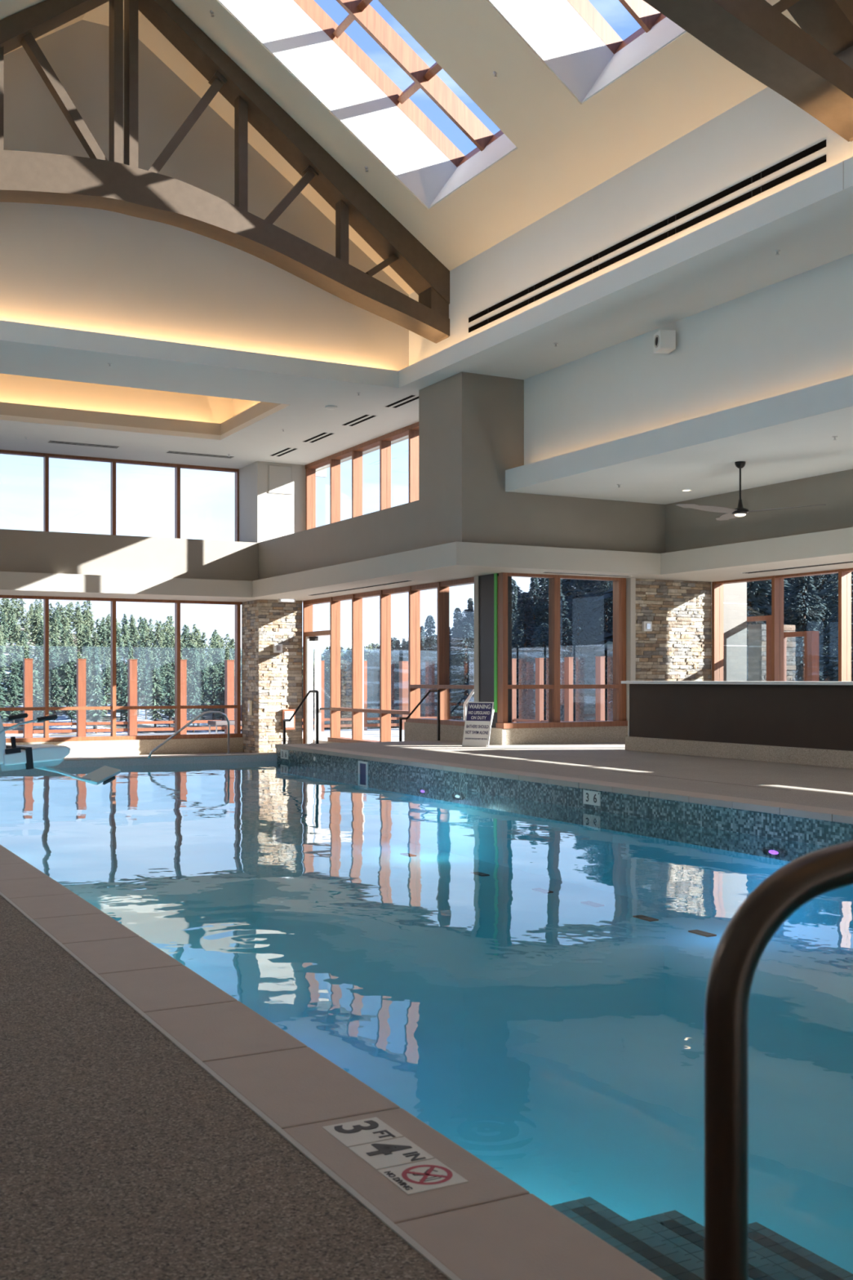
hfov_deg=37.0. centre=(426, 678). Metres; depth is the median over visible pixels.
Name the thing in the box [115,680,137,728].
pine tree
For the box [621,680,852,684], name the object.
countertop
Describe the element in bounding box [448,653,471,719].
pine tree
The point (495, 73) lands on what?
sprinkler
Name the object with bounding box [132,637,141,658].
pine tree
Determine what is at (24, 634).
pine tree
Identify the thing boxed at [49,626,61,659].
pine tree
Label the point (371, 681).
pine tree
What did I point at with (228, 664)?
fence post
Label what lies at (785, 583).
pine tree
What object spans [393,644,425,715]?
pine tree
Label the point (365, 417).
ceiling vent
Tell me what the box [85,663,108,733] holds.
pine tree
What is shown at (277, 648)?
fire alarm strobe
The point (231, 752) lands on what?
floor
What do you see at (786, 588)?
pine tree
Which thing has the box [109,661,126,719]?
pine tree
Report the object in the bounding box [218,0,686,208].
skylight
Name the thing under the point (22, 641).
pine tree
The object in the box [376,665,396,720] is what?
pine tree
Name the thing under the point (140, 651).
pine tree
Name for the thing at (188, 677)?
pine tree
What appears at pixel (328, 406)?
smoke detector
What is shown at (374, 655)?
pine tree
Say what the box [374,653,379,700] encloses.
pine tree
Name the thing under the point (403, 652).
pine tree
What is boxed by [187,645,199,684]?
pine tree
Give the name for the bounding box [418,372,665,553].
wall
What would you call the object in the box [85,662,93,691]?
pine tree
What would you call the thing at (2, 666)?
pine tree
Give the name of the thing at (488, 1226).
coping
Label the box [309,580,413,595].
air vent
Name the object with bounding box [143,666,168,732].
pine tree
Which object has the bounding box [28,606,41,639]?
pine tree
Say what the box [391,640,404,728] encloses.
pine tree
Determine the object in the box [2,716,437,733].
rails
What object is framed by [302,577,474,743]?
window
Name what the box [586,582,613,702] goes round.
pine tree
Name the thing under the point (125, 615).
pine tree
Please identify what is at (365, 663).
fence post
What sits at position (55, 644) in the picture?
pine tree
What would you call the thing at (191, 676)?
pine tree
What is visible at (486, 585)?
column
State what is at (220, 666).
pine tree
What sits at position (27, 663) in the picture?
fence post
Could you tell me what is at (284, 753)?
depth marker
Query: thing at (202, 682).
pine tree
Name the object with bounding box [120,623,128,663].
pine tree
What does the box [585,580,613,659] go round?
pine tree
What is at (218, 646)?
pine tree
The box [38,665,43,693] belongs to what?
pine tree
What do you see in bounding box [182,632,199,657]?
pine tree
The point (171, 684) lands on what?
pine tree
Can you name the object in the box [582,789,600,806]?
depth marker
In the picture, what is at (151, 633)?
pine tree
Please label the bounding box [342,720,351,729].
pine tree
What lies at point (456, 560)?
soffit
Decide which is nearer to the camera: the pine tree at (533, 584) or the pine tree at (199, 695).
the pine tree at (533, 584)
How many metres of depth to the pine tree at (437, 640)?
109.91 m
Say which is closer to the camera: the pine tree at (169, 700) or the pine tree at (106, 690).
the pine tree at (169, 700)
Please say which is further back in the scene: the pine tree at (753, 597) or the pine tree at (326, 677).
the pine tree at (326, 677)
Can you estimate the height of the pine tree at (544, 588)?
9.689 m
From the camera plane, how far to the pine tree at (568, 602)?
79.75 m
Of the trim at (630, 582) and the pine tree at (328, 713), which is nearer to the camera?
the trim at (630, 582)
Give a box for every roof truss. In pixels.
[0,0,449,343]
[643,0,852,142]
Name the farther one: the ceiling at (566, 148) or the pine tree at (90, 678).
the pine tree at (90, 678)
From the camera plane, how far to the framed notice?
29.32 m
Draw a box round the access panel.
[267,464,292,494]
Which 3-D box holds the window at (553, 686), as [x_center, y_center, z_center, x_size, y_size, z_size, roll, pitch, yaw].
[2.417,-0.480,22.291,2.650,2.660,0.260,0,0,-28]
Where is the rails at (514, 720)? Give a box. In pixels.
[513,719,561,722]
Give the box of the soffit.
[0,571,252,601]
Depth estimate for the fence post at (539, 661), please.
32.90 m
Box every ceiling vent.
[47,440,119,448]
[164,450,235,458]
[269,447,298,456]
[302,431,334,442]
[340,413,377,426]
[384,394,418,408]
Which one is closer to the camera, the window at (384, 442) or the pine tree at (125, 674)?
the window at (384, 442)
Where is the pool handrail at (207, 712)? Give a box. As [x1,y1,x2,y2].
[147,711,231,758]
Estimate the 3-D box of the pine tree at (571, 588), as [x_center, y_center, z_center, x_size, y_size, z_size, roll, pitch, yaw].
[14.296,-6.427,120.083,2.437,8.962,2.566,0,0,13]
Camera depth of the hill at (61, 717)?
240.24 m
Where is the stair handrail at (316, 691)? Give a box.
[282,689,318,744]
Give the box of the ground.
[5,728,404,743]
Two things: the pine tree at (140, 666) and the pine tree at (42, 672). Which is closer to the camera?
the pine tree at (140, 666)
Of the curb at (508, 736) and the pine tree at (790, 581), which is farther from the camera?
the pine tree at (790, 581)
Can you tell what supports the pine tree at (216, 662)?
on the hill at (61, 717)
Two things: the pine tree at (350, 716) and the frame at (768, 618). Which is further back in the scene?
the pine tree at (350, 716)
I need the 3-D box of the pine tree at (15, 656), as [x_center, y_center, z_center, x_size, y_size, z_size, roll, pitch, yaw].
[-83.122,0.493,258.671,5.049,11.295,4.830,0,0,43]
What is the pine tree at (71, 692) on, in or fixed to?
on the hill at (61, 717)
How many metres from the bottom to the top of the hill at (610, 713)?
30.655 m
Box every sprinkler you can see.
[493,71,497,78]
[774,249,780,255]
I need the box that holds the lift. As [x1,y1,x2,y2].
[0,712,120,785]
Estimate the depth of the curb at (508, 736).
22.09 m
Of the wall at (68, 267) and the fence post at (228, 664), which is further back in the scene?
the fence post at (228, 664)
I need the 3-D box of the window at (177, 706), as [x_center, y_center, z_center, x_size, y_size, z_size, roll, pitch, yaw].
[-10.697,-0.205,26.743,14.300,3.190,0.220,0,0,-28]
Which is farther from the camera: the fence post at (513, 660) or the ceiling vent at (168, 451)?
the fence post at (513, 660)
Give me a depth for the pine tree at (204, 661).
277.33 m
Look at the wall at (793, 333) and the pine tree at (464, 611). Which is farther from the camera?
the pine tree at (464, 611)
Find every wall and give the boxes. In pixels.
[0,19,408,370]
[0,528,258,581]
[258,500,418,579]
[408,87,852,365]
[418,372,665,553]
[524,253,852,465]
[621,680,852,768]
[665,469,852,552]
[747,623,795,681]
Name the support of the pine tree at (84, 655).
on the hill at (61, 717)
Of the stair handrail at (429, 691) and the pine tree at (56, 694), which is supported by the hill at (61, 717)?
the pine tree at (56, 694)
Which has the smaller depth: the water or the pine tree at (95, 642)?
the water
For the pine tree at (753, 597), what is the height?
12.336 m
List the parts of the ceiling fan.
blade, blade, blade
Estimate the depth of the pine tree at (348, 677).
168.87 m
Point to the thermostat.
(646, 625)
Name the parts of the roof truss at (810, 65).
plate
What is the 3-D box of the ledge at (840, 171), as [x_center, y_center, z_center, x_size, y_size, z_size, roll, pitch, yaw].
[1.627,-5.075,7.317,9.920,0.290,27.380,0,0,-28]
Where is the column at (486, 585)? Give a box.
[474,573,511,728]
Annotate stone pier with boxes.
[241,600,302,753]
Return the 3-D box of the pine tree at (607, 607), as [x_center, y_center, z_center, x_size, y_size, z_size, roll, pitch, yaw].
[8.393,-0.798,59.397,1.990,9.809,1.972,0,0,0]
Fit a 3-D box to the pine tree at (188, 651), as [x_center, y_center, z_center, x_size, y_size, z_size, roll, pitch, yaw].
[-61.610,-3.749,331.881,5.207,12.537,5.266,0,0,44]
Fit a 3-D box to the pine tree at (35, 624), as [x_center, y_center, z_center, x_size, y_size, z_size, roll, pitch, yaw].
[-107.147,-12.376,348.806,4.159,12.953,4.065,0,0,-31]
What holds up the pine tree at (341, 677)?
on the hill at (610, 713)
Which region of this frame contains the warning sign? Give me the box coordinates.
[462,702,494,746]
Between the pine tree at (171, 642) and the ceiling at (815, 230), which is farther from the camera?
the pine tree at (171, 642)
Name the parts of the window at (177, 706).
head rail, rail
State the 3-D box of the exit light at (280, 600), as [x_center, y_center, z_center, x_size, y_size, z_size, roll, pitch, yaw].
[-3.169,-1.765,28.906,0.380,0.070,0.110,0,0,-28]
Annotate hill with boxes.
[0,624,241,736]
[302,620,800,730]
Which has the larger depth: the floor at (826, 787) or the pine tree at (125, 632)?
the pine tree at (125, 632)
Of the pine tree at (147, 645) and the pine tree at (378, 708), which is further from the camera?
the pine tree at (147, 645)
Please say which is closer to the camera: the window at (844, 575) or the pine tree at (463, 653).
the window at (844, 575)
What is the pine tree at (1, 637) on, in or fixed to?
on the hill at (61, 717)
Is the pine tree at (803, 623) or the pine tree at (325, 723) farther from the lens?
the pine tree at (325, 723)
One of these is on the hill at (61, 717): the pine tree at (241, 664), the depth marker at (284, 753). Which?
the pine tree at (241, 664)
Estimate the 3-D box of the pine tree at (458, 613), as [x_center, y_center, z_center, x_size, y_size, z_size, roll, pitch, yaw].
[1.922,0.753,80.015,1.941,10.410,2.025,0,0,-4]
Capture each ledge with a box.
[0,156,852,382]
[505,374,852,478]
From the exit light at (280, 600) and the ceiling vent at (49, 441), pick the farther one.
the exit light at (280, 600)
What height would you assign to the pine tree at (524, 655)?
8.822 m
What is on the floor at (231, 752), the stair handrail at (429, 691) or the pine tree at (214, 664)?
the stair handrail at (429, 691)
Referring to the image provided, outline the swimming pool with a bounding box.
[0,748,852,1273]
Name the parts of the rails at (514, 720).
rail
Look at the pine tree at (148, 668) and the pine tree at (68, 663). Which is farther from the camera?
the pine tree at (148, 668)
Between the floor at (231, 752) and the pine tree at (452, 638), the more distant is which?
the pine tree at (452, 638)
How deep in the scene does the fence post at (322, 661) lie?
34.32 m
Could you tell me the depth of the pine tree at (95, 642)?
320.06 m
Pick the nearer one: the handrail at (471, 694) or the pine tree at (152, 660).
the handrail at (471, 694)
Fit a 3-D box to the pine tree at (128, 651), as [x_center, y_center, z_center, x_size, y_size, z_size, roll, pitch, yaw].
[-70.998,-3.355,303.012,3.914,11.492,4.103,0,0,37]
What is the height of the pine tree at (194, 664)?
11.908 m
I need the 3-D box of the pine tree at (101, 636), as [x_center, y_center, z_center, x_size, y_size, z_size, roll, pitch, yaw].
[-87.423,-8.690,343.025,4.502,13.220,4.720,0,0,-6]
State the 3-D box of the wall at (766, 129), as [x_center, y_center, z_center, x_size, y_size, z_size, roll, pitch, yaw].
[6.278,-5.950,9.923,0.200,1.840,27.600,0,0,-28]
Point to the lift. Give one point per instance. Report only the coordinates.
(13, 757)
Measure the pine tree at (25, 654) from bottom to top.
13.250 m
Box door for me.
[309,636,363,743]
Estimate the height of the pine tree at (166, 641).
12.847 m
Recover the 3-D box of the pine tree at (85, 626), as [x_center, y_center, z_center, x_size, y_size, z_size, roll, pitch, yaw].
[-90.821,-8.321,339.098,4.446,11.651,4.285,0,0,32]
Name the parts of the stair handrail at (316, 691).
post, rail, post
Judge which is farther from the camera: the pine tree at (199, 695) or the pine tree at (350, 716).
the pine tree at (199, 695)
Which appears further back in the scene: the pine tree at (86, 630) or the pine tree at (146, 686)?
the pine tree at (86, 630)
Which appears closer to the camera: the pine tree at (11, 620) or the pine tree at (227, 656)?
the pine tree at (227, 656)
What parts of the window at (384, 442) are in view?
head rail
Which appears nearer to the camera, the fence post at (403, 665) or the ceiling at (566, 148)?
the ceiling at (566, 148)
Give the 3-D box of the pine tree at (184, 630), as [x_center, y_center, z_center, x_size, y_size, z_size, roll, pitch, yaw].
[-72.907,-9.882,384.521,4.943,12.953,4.764,0,0,-21]
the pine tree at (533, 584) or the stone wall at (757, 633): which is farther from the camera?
the pine tree at (533, 584)
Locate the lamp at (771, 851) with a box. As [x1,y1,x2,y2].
[760,846,787,857]
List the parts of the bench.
seat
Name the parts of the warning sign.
navy panel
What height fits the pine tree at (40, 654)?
10.294 m
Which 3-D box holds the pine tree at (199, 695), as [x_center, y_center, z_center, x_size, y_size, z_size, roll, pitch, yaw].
[-41.632,6.076,233.506,3.025,7.925,2.915,0,0,-9]
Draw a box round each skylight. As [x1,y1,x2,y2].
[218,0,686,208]
[293,0,503,167]
[567,0,666,53]
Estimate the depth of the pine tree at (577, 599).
54.37 m
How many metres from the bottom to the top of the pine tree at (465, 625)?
8.344 m
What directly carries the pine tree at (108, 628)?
on the hill at (61, 717)
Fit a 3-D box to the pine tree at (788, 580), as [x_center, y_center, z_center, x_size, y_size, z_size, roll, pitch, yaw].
[23.304,-4.903,85.534,2.986,9.856,3.002,0,0,12]
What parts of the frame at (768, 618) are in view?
post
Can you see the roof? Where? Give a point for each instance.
(322, 472)
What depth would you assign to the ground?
32.12 m
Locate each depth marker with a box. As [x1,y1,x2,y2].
[280,749,288,759]
[321,1116,468,1195]
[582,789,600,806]
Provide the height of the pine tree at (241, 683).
9.553 m
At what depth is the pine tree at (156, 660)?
253.93 m
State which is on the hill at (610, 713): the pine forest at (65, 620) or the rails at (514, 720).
the pine forest at (65, 620)
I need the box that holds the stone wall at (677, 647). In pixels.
[635,578,711,680]
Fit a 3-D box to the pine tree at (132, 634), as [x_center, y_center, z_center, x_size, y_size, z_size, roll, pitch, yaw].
[-79.182,-7.534,344.485,5.489,12.836,5.738,0,0,6]
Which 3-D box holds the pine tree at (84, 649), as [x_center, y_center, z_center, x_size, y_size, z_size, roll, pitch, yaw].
[-75.595,-0.850,281.428,4.990,11.670,5.217,0,0,36]
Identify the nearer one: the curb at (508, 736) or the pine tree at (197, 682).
the curb at (508, 736)
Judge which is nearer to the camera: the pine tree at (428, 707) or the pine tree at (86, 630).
the pine tree at (428, 707)
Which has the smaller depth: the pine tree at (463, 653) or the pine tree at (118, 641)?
the pine tree at (463, 653)
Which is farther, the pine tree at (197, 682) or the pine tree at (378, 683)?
the pine tree at (197, 682)
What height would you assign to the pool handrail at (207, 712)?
0.758 m
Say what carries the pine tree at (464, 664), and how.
on the hill at (610, 713)
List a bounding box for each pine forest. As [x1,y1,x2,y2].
[0,598,379,728]
[302,577,613,729]
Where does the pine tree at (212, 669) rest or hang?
on the hill at (61, 717)
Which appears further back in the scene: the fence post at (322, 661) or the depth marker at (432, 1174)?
the fence post at (322, 661)
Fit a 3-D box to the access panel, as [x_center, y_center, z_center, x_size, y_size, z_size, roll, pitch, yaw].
[-3.347,-4.550,29.144,0.590,0.640,0.021,0,0,-28]
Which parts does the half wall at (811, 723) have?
trim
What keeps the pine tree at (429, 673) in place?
on the hill at (610, 713)
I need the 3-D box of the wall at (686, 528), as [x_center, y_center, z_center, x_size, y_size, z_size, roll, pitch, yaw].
[11.175,-2.820,11.516,2.040,1.300,25.800,0,0,-28]
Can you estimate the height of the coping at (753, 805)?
0.602 m
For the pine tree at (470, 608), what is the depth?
74.84 m
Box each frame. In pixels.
[746,615,771,680]
[783,631,819,681]
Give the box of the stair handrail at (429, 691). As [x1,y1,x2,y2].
[399,689,439,741]
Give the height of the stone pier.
3.530 m
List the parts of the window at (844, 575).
head rail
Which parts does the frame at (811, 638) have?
post, post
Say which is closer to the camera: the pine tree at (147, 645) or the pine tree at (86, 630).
the pine tree at (147, 645)
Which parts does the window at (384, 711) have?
sill, head rail, sill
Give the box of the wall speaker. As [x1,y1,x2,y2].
[653,329,675,353]
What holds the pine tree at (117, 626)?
on the hill at (61, 717)
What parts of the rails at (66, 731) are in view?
rail, rail, rail, rail, rail, rail, rail, rail, rail, rail, rail, rail, rail, rail, rail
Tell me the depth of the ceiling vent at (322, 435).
26.00 m
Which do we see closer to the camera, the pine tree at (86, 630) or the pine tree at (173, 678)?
the pine tree at (173, 678)
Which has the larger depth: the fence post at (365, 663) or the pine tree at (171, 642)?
the pine tree at (171, 642)
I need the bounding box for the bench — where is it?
[207,705,241,733]
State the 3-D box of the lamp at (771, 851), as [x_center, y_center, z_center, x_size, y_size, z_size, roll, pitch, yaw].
[3.054,1.530,11.207,0.040,0.090,0.300,0,0,-28]
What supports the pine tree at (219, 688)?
on the hill at (61, 717)
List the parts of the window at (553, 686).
sill, head rail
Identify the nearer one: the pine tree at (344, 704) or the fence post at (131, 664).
the fence post at (131, 664)
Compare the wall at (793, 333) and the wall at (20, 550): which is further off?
the wall at (20, 550)
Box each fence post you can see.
[22,658,33,737]
[75,658,86,736]
[127,659,137,735]
[180,659,186,734]
[224,659,234,733]
[320,660,324,731]
[363,661,367,730]
[398,661,408,729]
[511,658,516,722]
[534,657,544,722]
[564,657,573,721]
[595,656,605,720]
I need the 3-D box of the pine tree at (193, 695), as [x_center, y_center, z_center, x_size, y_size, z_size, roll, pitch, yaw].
[-41.489,5.181,226.401,3.681,10.807,3.859,0,0,34]
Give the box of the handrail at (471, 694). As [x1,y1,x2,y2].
[463,688,474,719]
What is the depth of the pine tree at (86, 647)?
290.35 m
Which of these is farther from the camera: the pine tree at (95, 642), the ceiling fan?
the pine tree at (95, 642)
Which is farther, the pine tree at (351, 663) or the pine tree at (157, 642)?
the pine tree at (157, 642)
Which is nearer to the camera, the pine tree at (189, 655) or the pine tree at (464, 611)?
the pine tree at (464, 611)
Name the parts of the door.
rail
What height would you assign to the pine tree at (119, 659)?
11.666 m
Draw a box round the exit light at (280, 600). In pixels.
[278,598,295,602]
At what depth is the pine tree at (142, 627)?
375.65 m
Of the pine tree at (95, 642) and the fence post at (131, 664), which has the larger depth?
the pine tree at (95, 642)
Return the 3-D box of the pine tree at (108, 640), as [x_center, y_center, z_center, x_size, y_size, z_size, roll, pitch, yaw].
[-75.574,-3.837,305.173,5.280,11.811,5.050,0,0,-1]
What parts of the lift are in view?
backrest, armrest, seat, footrest arm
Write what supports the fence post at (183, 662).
on the ground
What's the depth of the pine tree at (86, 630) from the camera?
324.75 m
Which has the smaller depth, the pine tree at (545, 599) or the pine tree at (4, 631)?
the pine tree at (545, 599)
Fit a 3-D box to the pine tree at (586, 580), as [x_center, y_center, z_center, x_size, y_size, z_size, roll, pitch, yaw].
[13.855,-6.864,105.774,4.888,12.869,4.856,0,0,-7]
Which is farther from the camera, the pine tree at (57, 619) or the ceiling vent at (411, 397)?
the pine tree at (57, 619)
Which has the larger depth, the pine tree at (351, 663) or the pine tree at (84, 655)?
the pine tree at (84, 655)
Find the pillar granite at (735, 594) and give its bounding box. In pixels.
[711,582,746,680]
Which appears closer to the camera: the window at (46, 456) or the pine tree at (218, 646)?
the window at (46, 456)
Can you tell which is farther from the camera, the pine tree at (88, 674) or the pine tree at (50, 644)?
the pine tree at (50, 644)
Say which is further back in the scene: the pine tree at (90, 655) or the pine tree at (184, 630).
the pine tree at (184, 630)
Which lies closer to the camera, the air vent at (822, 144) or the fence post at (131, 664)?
the air vent at (822, 144)
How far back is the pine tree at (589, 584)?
93.35 m
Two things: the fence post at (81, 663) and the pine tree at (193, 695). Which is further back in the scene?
the pine tree at (193, 695)
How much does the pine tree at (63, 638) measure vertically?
12.210 m
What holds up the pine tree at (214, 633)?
on the hill at (61, 717)
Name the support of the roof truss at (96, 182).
attached to the wall
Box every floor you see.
[0,895,449,1279]
[64,751,250,758]
[294,740,852,811]
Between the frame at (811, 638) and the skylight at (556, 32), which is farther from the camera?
the frame at (811, 638)
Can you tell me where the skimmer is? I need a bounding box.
[358,760,368,775]
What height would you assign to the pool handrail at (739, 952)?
1.357 m
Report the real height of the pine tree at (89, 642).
12.191 m
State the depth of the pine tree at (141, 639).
315.87 m
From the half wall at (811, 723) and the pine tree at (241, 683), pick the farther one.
the pine tree at (241, 683)
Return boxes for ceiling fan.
[675,461,825,520]
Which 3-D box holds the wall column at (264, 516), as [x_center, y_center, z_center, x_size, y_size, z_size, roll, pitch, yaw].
[-3.657,-3.990,29.841,1.200,1.880,1.500,0,0,-28]
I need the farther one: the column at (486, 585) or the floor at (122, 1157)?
the column at (486, 585)
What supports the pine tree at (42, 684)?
on the hill at (61, 717)
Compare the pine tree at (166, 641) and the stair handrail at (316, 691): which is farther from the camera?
the pine tree at (166, 641)
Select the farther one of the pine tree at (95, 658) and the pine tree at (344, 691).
the pine tree at (95, 658)
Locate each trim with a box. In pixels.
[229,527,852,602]
[626,577,635,720]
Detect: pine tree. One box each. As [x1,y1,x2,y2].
[0,611,10,653]
[0,633,8,670]
[0,661,8,700]
[0,673,9,721]
[2,657,22,705]
[4,607,17,649]
[4,653,22,700]
[6,680,20,723]
[9,649,39,698]
[10,641,22,679]
[17,637,28,688]
[18,631,32,653]
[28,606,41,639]
[28,609,40,651]
[32,644,42,677]
[32,669,43,728]
[32,681,54,729]
[33,621,43,655]
[35,652,43,690]
[37,662,50,697]
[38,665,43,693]
[42,640,57,670]
[48,645,53,679]
[48,650,62,711]
[48,669,65,720]
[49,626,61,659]
[49,634,62,670]
[50,609,62,643]
[56,640,74,669]
[56,643,74,696]
[57,627,73,657]
[57,664,76,715]
[59,647,76,702]
[63,684,76,726]
[67,651,87,698]
[74,648,88,683]
[79,625,89,654]
[79,629,93,652]
[81,645,93,661]
[82,650,90,673]
[84,638,97,658]
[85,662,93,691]
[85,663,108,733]
[85,667,93,716]
[85,670,104,728]
[86,653,92,671]
[88,645,102,688]
[90,631,103,664]
[96,621,108,666]
[99,653,110,684]
[99,660,110,714]
[101,638,110,669]
[105,624,110,649]
[109,623,124,657]
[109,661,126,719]
[115,629,125,662]
[115,657,124,706]
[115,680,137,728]
[117,671,127,725]
[120,613,132,640]
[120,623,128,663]
[121,640,134,671]
[124,626,138,657]
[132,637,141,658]
[134,631,149,662]
[134,653,145,715]
[137,618,146,643]
[137,668,153,719]
[138,648,147,689]
[142,635,152,666]
[142,662,151,688]
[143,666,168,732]
[146,658,166,710]
[147,631,156,657]
[147,658,160,705]
[150,630,164,666]
[158,665,166,706]
[159,634,170,663]
[159,649,174,697]
[159,671,174,727]
[161,646,174,687]
[165,674,174,699]
[166,684,174,724]
[167,639,174,678]
[180,624,188,658]
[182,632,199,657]
[182,640,192,668]
[186,644,200,681]
[186,652,201,688]
[186,674,193,699]
[186,676,192,719]
[186,677,204,732]
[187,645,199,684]
[188,681,208,726]
[195,662,208,704]
[195,689,207,726]
[198,658,211,704]
[202,665,219,719]
[204,663,221,719]
[208,631,217,662]
[211,653,219,688]
[211,666,224,731]
[212,644,224,669]
[212,688,221,719]
[215,652,224,675]
[217,665,224,688]
[222,649,231,665]
[234,663,241,705]
[234,683,241,719]
[312,654,341,718]
[324,698,329,728]
[324,717,329,729]
[325,671,344,724]
[340,665,368,724]
[340,673,351,723]
[340,693,351,729]
[342,705,351,728]
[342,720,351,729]
[343,662,351,713]
[366,654,379,728]
[367,655,379,706]
[369,666,395,728]
[371,701,379,728]
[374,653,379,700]
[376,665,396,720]
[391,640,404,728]
[391,650,407,710]
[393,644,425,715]
[420,615,437,716]
[420,641,427,666]
[423,636,463,716]
[424,701,435,716]
[431,622,474,719]
[432,640,437,706]
[448,607,464,682]
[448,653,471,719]
[448,664,474,719]
[449,608,471,662]
[462,597,474,667]
[511,578,530,711]
[511,591,548,722]
[514,600,533,668]
[516,622,577,720]
[520,577,548,717]
[526,577,549,700]
[528,588,573,712]
[539,578,569,622]
[543,617,586,721]
[546,589,611,721]
[562,579,596,717]
[565,579,594,651]
[566,600,577,633]
[568,579,588,625]
[582,579,600,635]
[583,580,608,671]
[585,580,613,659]
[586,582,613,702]
[589,580,613,720]
[746,579,786,680]
[751,578,814,675]
[751,580,801,648]
[783,575,829,681]
[783,577,791,610]
[784,577,798,622]
[794,574,838,675]
[795,573,838,681]
[818,571,852,681]
[819,603,852,681]
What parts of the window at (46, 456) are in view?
head rail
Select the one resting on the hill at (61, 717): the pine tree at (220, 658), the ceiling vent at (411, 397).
the pine tree at (220, 658)
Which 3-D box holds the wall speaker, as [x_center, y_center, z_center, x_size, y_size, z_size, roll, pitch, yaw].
[3.301,-4.645,17.574,0.276,0.260,0.280,0,0,-10]
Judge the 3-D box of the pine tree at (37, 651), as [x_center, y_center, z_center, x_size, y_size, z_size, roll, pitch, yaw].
[-87.776,-2.102,287.586,4.062,11.045,4.215,0,0,17]
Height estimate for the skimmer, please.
0.370 m
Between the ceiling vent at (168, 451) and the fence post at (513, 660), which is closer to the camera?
the ceiling vent at (168, 451)
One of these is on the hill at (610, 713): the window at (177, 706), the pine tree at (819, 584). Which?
the pine tree at (819, 584)
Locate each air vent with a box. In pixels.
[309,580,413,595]
[468,139,826,333]
[543,571,632,576]
[741,560,852,573]
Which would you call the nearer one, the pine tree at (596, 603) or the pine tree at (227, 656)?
the pine tree at (596, 603)
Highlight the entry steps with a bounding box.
[551,1196,852,1279]
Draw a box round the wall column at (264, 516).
[239,461,306,542]
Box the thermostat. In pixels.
[642,621,652,631]
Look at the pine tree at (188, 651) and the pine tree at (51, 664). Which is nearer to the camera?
the pine tree at (51, 664)
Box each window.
[0,449,239,542]
[0,595,242,742]
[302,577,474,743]
[305,422,418,529]
[495,572,627,728]
[711,568,852,681]
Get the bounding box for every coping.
[0,844,663,1279]
[275,743,852,824]
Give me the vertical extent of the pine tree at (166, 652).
11.918 m
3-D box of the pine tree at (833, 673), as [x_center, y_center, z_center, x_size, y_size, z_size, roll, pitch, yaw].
[14.982,1.108,45.399,2.890,7.846,2.932,0,0,-13]
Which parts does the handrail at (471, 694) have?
post, rail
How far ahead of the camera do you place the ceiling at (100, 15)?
19.28 m
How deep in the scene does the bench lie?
31.31 m
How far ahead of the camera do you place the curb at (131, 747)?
28.89 m
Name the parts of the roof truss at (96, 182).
king post, king post, plate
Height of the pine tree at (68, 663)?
12.384 m
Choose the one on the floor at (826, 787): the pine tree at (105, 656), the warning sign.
the warning sign
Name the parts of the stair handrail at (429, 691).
post, rail, post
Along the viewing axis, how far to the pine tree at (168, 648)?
298.55 m
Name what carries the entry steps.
on the swimming pool
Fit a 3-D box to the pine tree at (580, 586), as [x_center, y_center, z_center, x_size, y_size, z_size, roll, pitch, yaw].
[6.941,-0.347,57.608,1.902,9.782,1.824,0,0,4]
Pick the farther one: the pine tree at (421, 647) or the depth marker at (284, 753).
the pine tree at (421, 647)
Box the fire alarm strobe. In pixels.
[273,644,282,653]
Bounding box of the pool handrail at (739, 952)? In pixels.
[704,840,852,1279]
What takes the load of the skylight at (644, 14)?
attached to the ceiling at (566, 148)
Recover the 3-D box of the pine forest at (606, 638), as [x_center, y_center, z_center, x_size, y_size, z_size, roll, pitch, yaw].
[-8.016,-10.753,244.462,158.307,40.157,380.851,0,0,-28]
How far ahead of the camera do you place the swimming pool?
10.13 m
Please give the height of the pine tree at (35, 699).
11.701 m
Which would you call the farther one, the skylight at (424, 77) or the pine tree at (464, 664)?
the pine tree at (464, 664)
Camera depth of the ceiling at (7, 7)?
17.47 m
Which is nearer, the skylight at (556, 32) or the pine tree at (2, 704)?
the skylight at (556, 32)
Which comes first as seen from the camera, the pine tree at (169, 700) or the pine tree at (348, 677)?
the pine tree at (348, 677)
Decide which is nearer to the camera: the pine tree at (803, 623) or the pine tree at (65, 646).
the pine tree at (803, 623)
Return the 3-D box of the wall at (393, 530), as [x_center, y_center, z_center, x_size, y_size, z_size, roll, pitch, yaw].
[-1.605,-2.610,26.419,1.760,0.880,9.570,0,0,-28]
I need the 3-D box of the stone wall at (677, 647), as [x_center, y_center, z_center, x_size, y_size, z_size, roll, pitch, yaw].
[4.417,-0.335,23.524,1.860,2.930,0.447,0,0,-28]
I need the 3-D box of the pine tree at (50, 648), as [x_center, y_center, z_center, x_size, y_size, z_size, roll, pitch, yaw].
[-83.482,-1.450,281.084,3.754,11.694,3.670,0,0,-2]
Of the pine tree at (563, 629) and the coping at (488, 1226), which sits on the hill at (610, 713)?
the pine tree at (563, 629)
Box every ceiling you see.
[0,0,85,55]
[0,175,852,470]
[0,373,279,435]
[82,0,141,29]
[137,0,799,294]
[505,387,852,504]
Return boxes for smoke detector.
[324,404,337,409]
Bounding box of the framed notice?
[282,709,294,729]
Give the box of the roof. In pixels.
[315,436,408,477]
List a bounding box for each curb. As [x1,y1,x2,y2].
[5,737,243,756]
[327,721,464,742]
[488,725,627,745]

